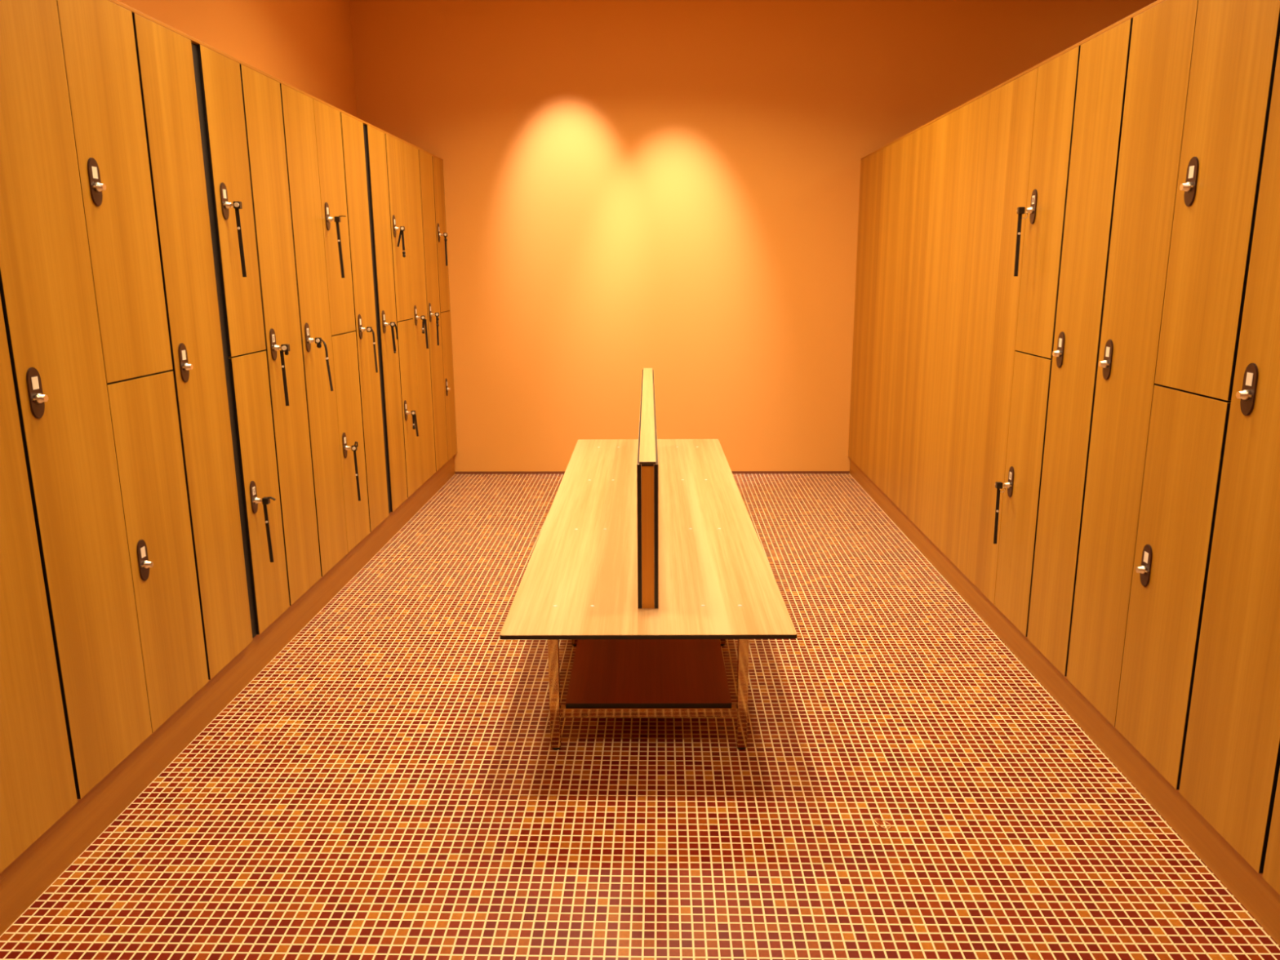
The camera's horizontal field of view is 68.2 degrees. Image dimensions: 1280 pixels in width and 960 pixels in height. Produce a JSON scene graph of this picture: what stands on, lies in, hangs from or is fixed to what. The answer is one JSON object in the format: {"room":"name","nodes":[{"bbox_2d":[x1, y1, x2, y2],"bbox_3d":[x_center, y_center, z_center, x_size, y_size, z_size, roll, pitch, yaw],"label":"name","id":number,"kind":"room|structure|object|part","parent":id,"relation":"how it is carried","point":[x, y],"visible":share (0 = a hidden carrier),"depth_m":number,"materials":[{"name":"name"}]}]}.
{"room":"changing room","nodes":[
{"label":"changing room","id":0,"kind":"room"},
{"bbox_2d":[116,0,357,117],"bbox_3d":[-1.950,-0.691,2.354,0.100,3.250,8.015,0,13,1],"label":"wall","id":1,"kind":"structure","parent":0,"point":[305,45],"depth_m":4.90,"materials":[{"name":"orange paint"}]},
{"bbox_2d":[0,455,455,935],"bbox_3d":[-1.631,0.772,2.680,0.516,0.147,8.012,0,13,1],"label":"baseboard","id":2,"kind":"structure","parent":1,"relation":"attached to","point":[30,874],"depth_m":2.77,"materials":[{"name":"brown wood"}]},
{"bbox_2d":[0,295,77,873],"bbox_3d":[-1.611,-0.124,1.919,0.532,1.928,0.339,0,13,1],"label":"locker","id":3,"kind":"object","parent":2,"relation":"on","point":[37,788],"visible":1,"depth_m":2.09,"materials":[{"name":"brown wood"}]},
{"bbox_2d":[0,0,152,799],"bbox_3d":[-1.604,-0.199,2.251,0.532,1.928,0.339,0,13,1],"label":"locker","id":4,"kind":"object","parent":2,"relation":"on","point":[47,291],"visible":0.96,"depth_m":2.24,"materials":[{"name":"brown wood"}]},
{"bbox_2d":[106,370,208,733],"bbox_3d":[-1.594,0.193,2.688,0.532,0.971,0.339,0,13,1],"label":"locker","id":5,"kind":"object","parent":2,"relation":"on","point":[144,412],"visible":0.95,"depth_m":2.66,"materials":[{"name":"brown wood"}]},
{"bbox_2d":[56,0,173,383],"bbox_3d":[-1.599,-0.748,2.475,0.532,0.956,0.339,0,13,1],"label":"locker","id":6,"kind":"object","parent":5,"relation":"on","point":[98,36],"visible":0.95,"depth_m":2.45,"materials":[{"name":"brown wood"}]},
{"bbox_2d":[132,13,253,679],"bbox_3d":[-1.590,-0.347,2.905,0.532,1.928,0.320,0,13,1],"label":"locker","id":7,"kind":"object","parent":2,"relation":"on","point":[165,60],"visible":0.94,"depth_m":2.86,"materials":[{"name":"brown wood"}]},
{"bbox_2d":[191,42,256,638],"bbox_3d":[-1.574,-0.388,3.089,0.440,1.926,0.055,0,13,1],"label":"strip","id":8,"kind":"object","parent":2,"relation":"on","point":[194,50],"visible":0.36,"depth_m":3.08,"materials":[{"name":"black"}]},
{"bbox_2d":[228,350,289,634],"bbox_3d":[-1.579,0.040,3.361,0.532,0.971,0.284,0,13,1],"label":"locker","id":9,"kind":"object","parent":2,"relation":"on","point":[249,375],"visible":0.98,"depth_m":3.33,"materials":[{"name":"brown wood"}]},
{"bbox_2d":[195,44,266,356],"bbox_3d":[-1.585,-0.901,3.148,0.532,0.956,0.284,0,13,1],"label":"locker","id":10,"kind":"object","parent":9,"relation":"on","point":[220,75],"visible":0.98,"depth_m":3.11,"materials":[{"name":"brown wood"}]},
{"bbox_2d":[231,201,246,276],"bbox_3d":[-1.305,-0.783,3.079,0.030,0.239,0.026,0,13,1],"label":"key","id":11,"kind":"object","parent":10,"relation":"attached to","point":[237,206],"visible":1,"depth_m":3.08,"materials":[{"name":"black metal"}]},
{"bbox_2d":[260,496,275,562],"bbox_3d":[-1.288,0.174,3.298,0.052,0.236,0.021,0,13,1],"label":"key","id":12,"kind":"object","parent":9,"relation":"attached to","point":[265,500],"visible":1,"depth_m":3.29,"materials":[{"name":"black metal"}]},
{"bbox_2d":[240,64,321,605],"bbox_3d":[-1.575,-0.496,3.562,0.532,1.928,0.343,0,13,1],"label":"locker","id":13,"kind":"object","parent":2,"relation":"on","point":[261,94],"visible":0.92,"depth_m":3.52,"materials":[{"name":"brown wood"}]},
{"bbox_2d":[279,343,289,405],"bbox_3d":[-1.295,-0.383,3.462,0.034,0.226,0.029,0,13,1],"label":"key","id":14,"kind":"object","parent":13,"relation":"attached to","point":[285,348],"visible":1,"depth_m":3.46,"materials":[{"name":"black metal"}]},
{"bbox_2d":[280,83,347,576],"bbox_3d":[-1.568,-0.572,3.896,0.532,1.928,0.339,0,13,1],"label":"locker","id":15,"kind":"object","parent":2,"relation":"on","point":[297,108],"visible":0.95,"depth_m":3.86,"materials":[{"name":"brown wood"}]},
{"bbox_2d":[313,337,333,391],"bbox_3d":[-1.273,-0.463,3.796,0.063,0.214,0.026,0,13,1],"label":"key","id":16,"kind":"object","parent":15,"relation":"attached to","point":[317,340],"visible":1,"depth_m":3.79,"materials":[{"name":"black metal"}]},
{"bbox_2d":[331,331,370,552],"bbox_3d":[-1.558,-0.180,4.332,0.532,0.971,0.337,0,13,1],"label":"locker","id":17,"kind":"object","parent":2,"relation":"on","point":[344,351],"visible":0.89,"depth_m":4.31,"materials":[{"name":"brown wood"}]},
{"bbox_2d":[313,98,355,335],"bbox_3d":[-1.564,-1.121,4.119,0.532,0.956,0.337,0,13,1],"label":"locker","id":18,"kind":"object","parent":17,"relation":"on","point":[327,119],"visible":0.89,"depth_m":4.10,"materials":[{"name":"brown wood"}]},
{"bbox_2d":[332,215,346,278],"bbox_3d":[-1.272,-0.992,4.027,0.056,0.258,0.021,0,13,1],"label":"key","id":19,"kind":"object","parent":18,"relation":"attached to","point":[337,219],"visible":1,"depth_m":4.02,"materials":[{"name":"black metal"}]},
{"bbox_2d":[350,441,360,501],"bbox_3d":[-1.276,-0.038,4.241,0.035,0.272,0.026,0,13,1],"label":"key","id":20,"kind":"object","parent":17,"relation":"attached to","point":[354,447],"visible":1,"depth_m":4.24,"materials":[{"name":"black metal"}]},
{"bbox_2d":[340,111,388,532],"bbox_3d":[-1.554,-0.720,4.547,0.532,1.928,0.319,0,13,1],"label":"locker","id":21,"kind":"object","parent":2,"relation":"on","point":[352,129],"visible":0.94,"depth_m":4.52,"materials":[{"name":"brown wood"}]},
{"bbox_2d":[364,326,377,372],"bbox_3d":[-1.267,-0.613,4.457,0.045,0.214,0.026,0,13,1],"label":"key","id":22,"kind":"object","parent":21,"relation":"attached to","point":[369,329],"visible":1,"depth_m":4.45,"materials":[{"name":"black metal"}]},
{"bbox_2d":[363,124,391,513],"bbox_3d":[-1.538,-0.762,4.737,0.440,1.926,0.068,0,13,1],"label":"strip","id":23,"kind":"object","parent":2,"relation":"on","point":[364,126],"visible":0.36,"depth_m":4.73,"materials":[{"name":"black"}]},
{"bbox_2d":[364,124,407,511],"bbox_3d":[-1.546,-0.805,4.921,0.532,1.928,0.306,0,13,1],"label":"locker","id":24,"kind":"object","parent":2,"relation":"on","point":[375,139],"visible":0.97,"depth_m":4.87,"materials":[{"name":"brown wood"}]},
{"bbox_2d":[388,321,398,353],"bbox_3d":[-1.262,-0.729,4.841,0.040,0.159,0.027,0,13,1],"label":"key","id":25,"kind":"object","parent":24,"relation":"attached to","point":[392,324],"visible":1,"depth_m":4.84,"materials":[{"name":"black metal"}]},
{"bbox_2d":[396,319,422,497],"bbox_3d":[-1.537,-0.409,5.340,0.532,0.971,0.334,0,13,1],"label":"locker","id":26,"kind":"object","parent":2,"relation":"on","point":[405,327],"visible":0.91,"depth_m":5.31,"materials":[{"name":"brown wood"}]},
{"bbox_2d":[385,133,413,321],"bbox_3d":[-1.542,-1.350,5.126,0.532,0.956,0.334,0,13,1],"label":"locker","id":27,"kind":"object","parent":26,"relation":"on","point":[394,147],"visible":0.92,"depth_m":5.10,"materials":[{"name":"brown wood"}]},
{"bbox_2d":[396,226,405,257],"bbox_3d":[-1.271,-1.265,5.024,0.045,0.159,0.026,0,13,1],"label":"key","id":28,"kind":"object","parent":27,"relation":"attached to","point":[402,228],"visible":1,"depth_m":5.02,"materials":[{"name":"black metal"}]},
{"bbox_2d":[409,410,418,436],"bbox_3d":[-1.252,-0.312,5.240,0.041,0.144,0.026,0,13,1],"label":"key","id":29,"kind":"object","parent":26,"relation":"attached to","point":[413,412],"visible":1,"depth_m":5.24,"materials":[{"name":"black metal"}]},
{"bbox_2d":[402,142,435,484],"bbox_3d":[-1.532,-0.952,5.569,0.532,1.928,0.352,0,13,1],"label":"locker","id":30,"kind":"object","parent":2,"relation":"on","point":[411,154],"visible":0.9,"depth_m":5.53,"materials":[{"name":"brown wood"}]},
{"bbox_2d":[419,315,428,348],"bbox_3d":[-1.248,-0.854,5.460,0.042,0.189,0.026,0,13,1],"label":"key","id":31,"kind":"object","parent":30,"relation":"attached to","point":[423,317],"visible":1,"depth_m":5.46,"materials":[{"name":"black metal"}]},
{"bbox_2d":[418,149,448,471],"bbox_3d":[-1.525,-1.028,5.907,0.532,1.928,0.339,0,13,1],"label":"locker","id":32,"kind":"object","parent":2,"relation":"on","point":[426,174],"visible":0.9,"depth_m":5.88,"materials":[{"name":"brown wood"}]},
{"bbox_2d":[108,0,443,160],"bbox_3d":[-1.632,-1.189,2.235,0.538,0.010,8.011,0,13,1],"label":"board","id":33,"kind":"object","parent":32,"relation":"on","point":[193,40],"visible":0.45,"depth_m":3.18,"materials":[{"name":"brown wood"}]},
{"bbox_2d":[434,312,439,345],"bbox_3d":[-1.246,-0.927,5.806,0.030,0.199,0.026,0,13,1],"label":"key","id":34,"kind":"object","parent":32,"relation":"attached to","point":[437,314],"visible":1,"depth_m":5.80,"materials":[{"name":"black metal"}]},
{"bbox_2d":[440,311,457,460],"bbox_3d":[-1.516,-0.631,6.319,0.532,0.971,0.288,0,13,1],"label":"locker","id":35,"kind":"object","parent":2,"relation":"on","point":[446,327],"visible":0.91,"depth_m":6.29,"materials":[{"name":"brown wood"}]},
{"bbox_2d":[431,155,450,312],"bbox_3d":[-1.521,-1.572,6.106,0.532,0.956,0.288,0,13,1],"label":"locker","id":36,"kind":"object","parent":35,"relation":"on","point":[437,164],"visible":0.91,"depth_m":6.08,"materials":[{"name":"brown wood"}]},
{"bbox_2d":[442,232,447,266],"bbox_3d":[-1.241,-1.471,6.031,0.030,0.204,0.026,0,13,1],"label":"key","id":37,"kind":"object","parent":36,"relation":"attached to","point":[445,234],"visible":1,"depth_m":6.03,"materials":[{"name":"black plastic"}]},
{"bbox_2d":[0,473,1279,959],"bbox_3d":[1.383,0.866,2.636,6.550,0.050,8.015,0,13,1],"label":"floor","id":38,"kind":"structure","parent":0,"point":[391,784],"depth_m":2.54,"materials":[{"name":"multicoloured tile"}]},
{"bbox_2d":[499,368,796,750],"bbox_3d":[0.035,0.094,3.982,0.804,0.876,2.944,0,13,1],"label":"bench","id":39,"kind":"object","parent":38,"relation":"on","point":[648,555],"visible":1,"depth_m":3.02,"materials":[{"name":"brown wood"}]},
{"bbox_3d":[-0.253,0.592,2.788,0.030,0.418,0.030,0,13,1],"label":"leg","id":40,"kind":"part","parent":39,"relation":"part of","materials":[{"name":"gold metal"}]},
{"bbox_3d":[-0.246,0.418,3.559,0.030,0.418,0.030,0,13,1],"label":"leg","id":41,"kind":"part","parent":39,"relation":"part of","materials":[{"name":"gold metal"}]},
{"bbox_3d":[0.009,-0.110,3.901,0.013,0.428,2.478,0,13,1],"label":"backrest panel","id":42,"kind":"part","parent":39,"relation":"part of","materials":[{"name":"brown wood"}]},
{"bbox_3d":[0.023,0.162,2.715,0.034,0.422,0.040,0,13,1],"label":"backrest post","id":43,"kind":"part","parent":39,"relation":"part of","materials":[{"name":"orange wood"}]},
{"bbox_3d":[0.035,0.098,3.983,0.804,0.013,2.944,0,13,1],"label":"seat","id":44,"kind":"part","parent":39,"relation":"part of","materials":[{"name":"brown wood"}]},
{"bbox_2d":[565,639,731,706],"bbox_3d":[0.036,0.383,4.048,0.492,0.013,2.564,0,13,1],"label":"shelf","id":45,"kind":"object","parent":39,"relation":"attached to","point":[606,673],"depth_m":2.99,"materials":[{"name":"red laminate"}]},
{"bbox_3d":[0.057,-0.110,3.900,0.013,0.428,2.478,0,13,1],"label":"backrest panel","id":46,"kind":"part","parent":39,"relation":"part of","materials":[{"name":"brown wood"}]},
{"bbox_3d":[0.309,0.415,3.554,0.030,0.418,0.030,0,13,1],"label":"leg","id":47,"kind":"part","parent":39,"relation":"part of","materials":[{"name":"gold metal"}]},
{"bbox_3d":[0.302,0.590,2.783,0.030,0.418,0.030,0,13,1],"label":"leg","id":48,"kind":"part","parent":39,"relation":"part of","materials":[{"name":"gold metal"}]},
{"bbox_2d":[874,817,891,829],"bbox_3d":[0.626,0.887,2.441,0.029,0.004,0.050,-9,15,-34],"label":"tie","id":49,"kind":"object","parent":38,"relation":"on","point":[876,818],"visible":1,"depth_m":2.44,"materials":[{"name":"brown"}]},
{"bbox_2d":[349,0,1157,471],"bbox_3d":[1.459,-1.592,6.238,6.750,3.250,0.100,0,13,1],"label":"wall","id":50,"kind":"structure","parent":0,"point":[671,188],"depth_m":6.13,"materials":[{"name":"orange paint"}]},
{"bbox_2d":[455,471,849,474],"bbox_3d":[0.079,-0.051,6.562,2.736,0.016,0.006,0,13,1],"label":"baseboard","id":51,"kind":"structure","parent":50,"relation":"attached to","point":[732,472],"depth_m":6.55,"materials":[{"name":"brown wood"}]},
{"bbox_2d":[849,458,1279,946],"bbox_3d":[1.886,0.784,2.607,1.044,0.116,8.012,0,13,1],"label":"baseboard","id":52,"kind":"structure","parent":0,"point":[1248,886],"depth_m":2.69,"materials":[{"name":"brown wood"}]},
{"bbox_2d":[994,351,1052,636],"bbox_3d":[1.607,0.043,3.385,0.532,0.979,0.329,0,13,1],"label":"locker","id":53,"kind":"object","parent":52,"relation":"on","point":[1031,380],"visible":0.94,"depth_m":3.37,"materials":[{"name":"brown wood"}]},
{"bbox_2d":[993,481,1005,543],"bbox_3d":[1.331,0.121,3.509,0.036,0.234,0.026,0,13,1],"label":"key","id":54,"kind":"object","parent":53,"relation":"attached to","point":[998,485],"visible":1,"depth_m":3.50,"materials":[{"name":"black plastic"}]},
{"bbox_2d":[1015,45,1080,358],"bbox_3d":[1.601,-0.905,3.171,0.532,0.963,0.329,0,13,1],"label":"locker","id":55,"kind":"object","parent":53,"relation":"on","point":[1057,78],"visible":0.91,"depth_m":3.15,"materials":[{"name":"brown wood"}]},
{"bbox_2d":[1013,206,1027,276],"bbox_3d":[1.325,-0.829,3.292,0.036,0.234,0.029,0,13,1],"label":"key","id":56,"kind":"object","parent":55,"relation":"attached to","point":[1020,211],"visible":1,"depth_m":3.28,"materials":[{"name":"black plastic"}]},
{"bbox_2d":[1026,18,1133,676],"bbox_3d":[1.597,-0.354,2.957,0.532,1.943,0.329,0,13,1],"label":"locker","id":57,"kind":"object","parent":52,"relation":"on","point":[1104,60],"visible":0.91,"depth_m":2.93,"materials":[{"name":"brown wood"}]},
{"bbox_2d":[1066,0,1198,727],"bbox_3d":[1.590,-0.280,2.633,0.532,1.943,0.334,0,13,1],"label":"locker","id":58,"kind":"object","parent":52,"relation":"on","point":[1162,35],"visible":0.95,"depth_m":2.61,"materials":[{"name":"brown wood"}]},
{"bbox_2d":[1115,385,1231,789],"bbox_3d":[1.586,0.264,2.413,0.532,0.979,0.334,0,13,1],"label":"locker","id":59,"kind":"object","parent":52,"relation":"on","point":[1188,431],"visible":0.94,"depth_m":2.39,"materials":[{"name":"brown wood"}]},
{"bbox_2d":[1154,0,1279,400],"bbox_3d":[1.580,-0.684,2.198,0.532,0.963,0.334,0,13,1],"label":"locker","id":60,"kind":"object","parent":59,"relation":"on","point":[1235,48],"visible":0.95,"depth_m":2.19,"materials":[{"name":"brown wood"}]},
{"bbox_2d":[1178,37,1279,873],"bbox_3d":[1.576,-0.132,1.980,0.532,1.943,0.334,0,13,1],"label":"locker","id":61,"kind":"object","parent":52,"relation":"on","point":[1231,766],"visible":0.96,"depth_m":2.08,"materials":[{"name":"brown wood"}]},
{"bbox_2d":[1262,768,1279,894],"bbox_3d":[1.569,-0.058,1.653,0.532,1.943,0.334,0,13,1],"label":"locker","id":62,"kind":"object","parent":52,"relation":"on","point":[1271,873],"visible":1,"depth_m":1.99,"materials":[{"name":"brown wood"}]},
{"bbox_3d":[1.937,-0.786,4.861,1.037,1.942,2.920,0,13,1],"label":"wall","id":63,"kind":"structure","parent":52,"relation":"on","visible":0},
{"bbox_2d":[848,67,1038,604],"bbox_3d":[1.406,-0.786,4.872,0.020,1.943,2.924,0,13,1],"label":"wood panel","id":64,"kind":"object","parent":63,"relation":"attached to","point":[937,293],"visible":0.8,"depth_m":4.27,"materials":[{"name":"brown wood"}]},
{"bbox_2d":[861,0,1165,159],"bbox_3d":[1.867,-1.177,2.163,1.059,0.010,8.011,0,13,1],"label":"board","id":65,"kind":"object","parent":63,"relation":"on","point":[1131,16],"visible":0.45,"depth_m":3.22,"materials":[{"name":"brown wood"}]}
]}

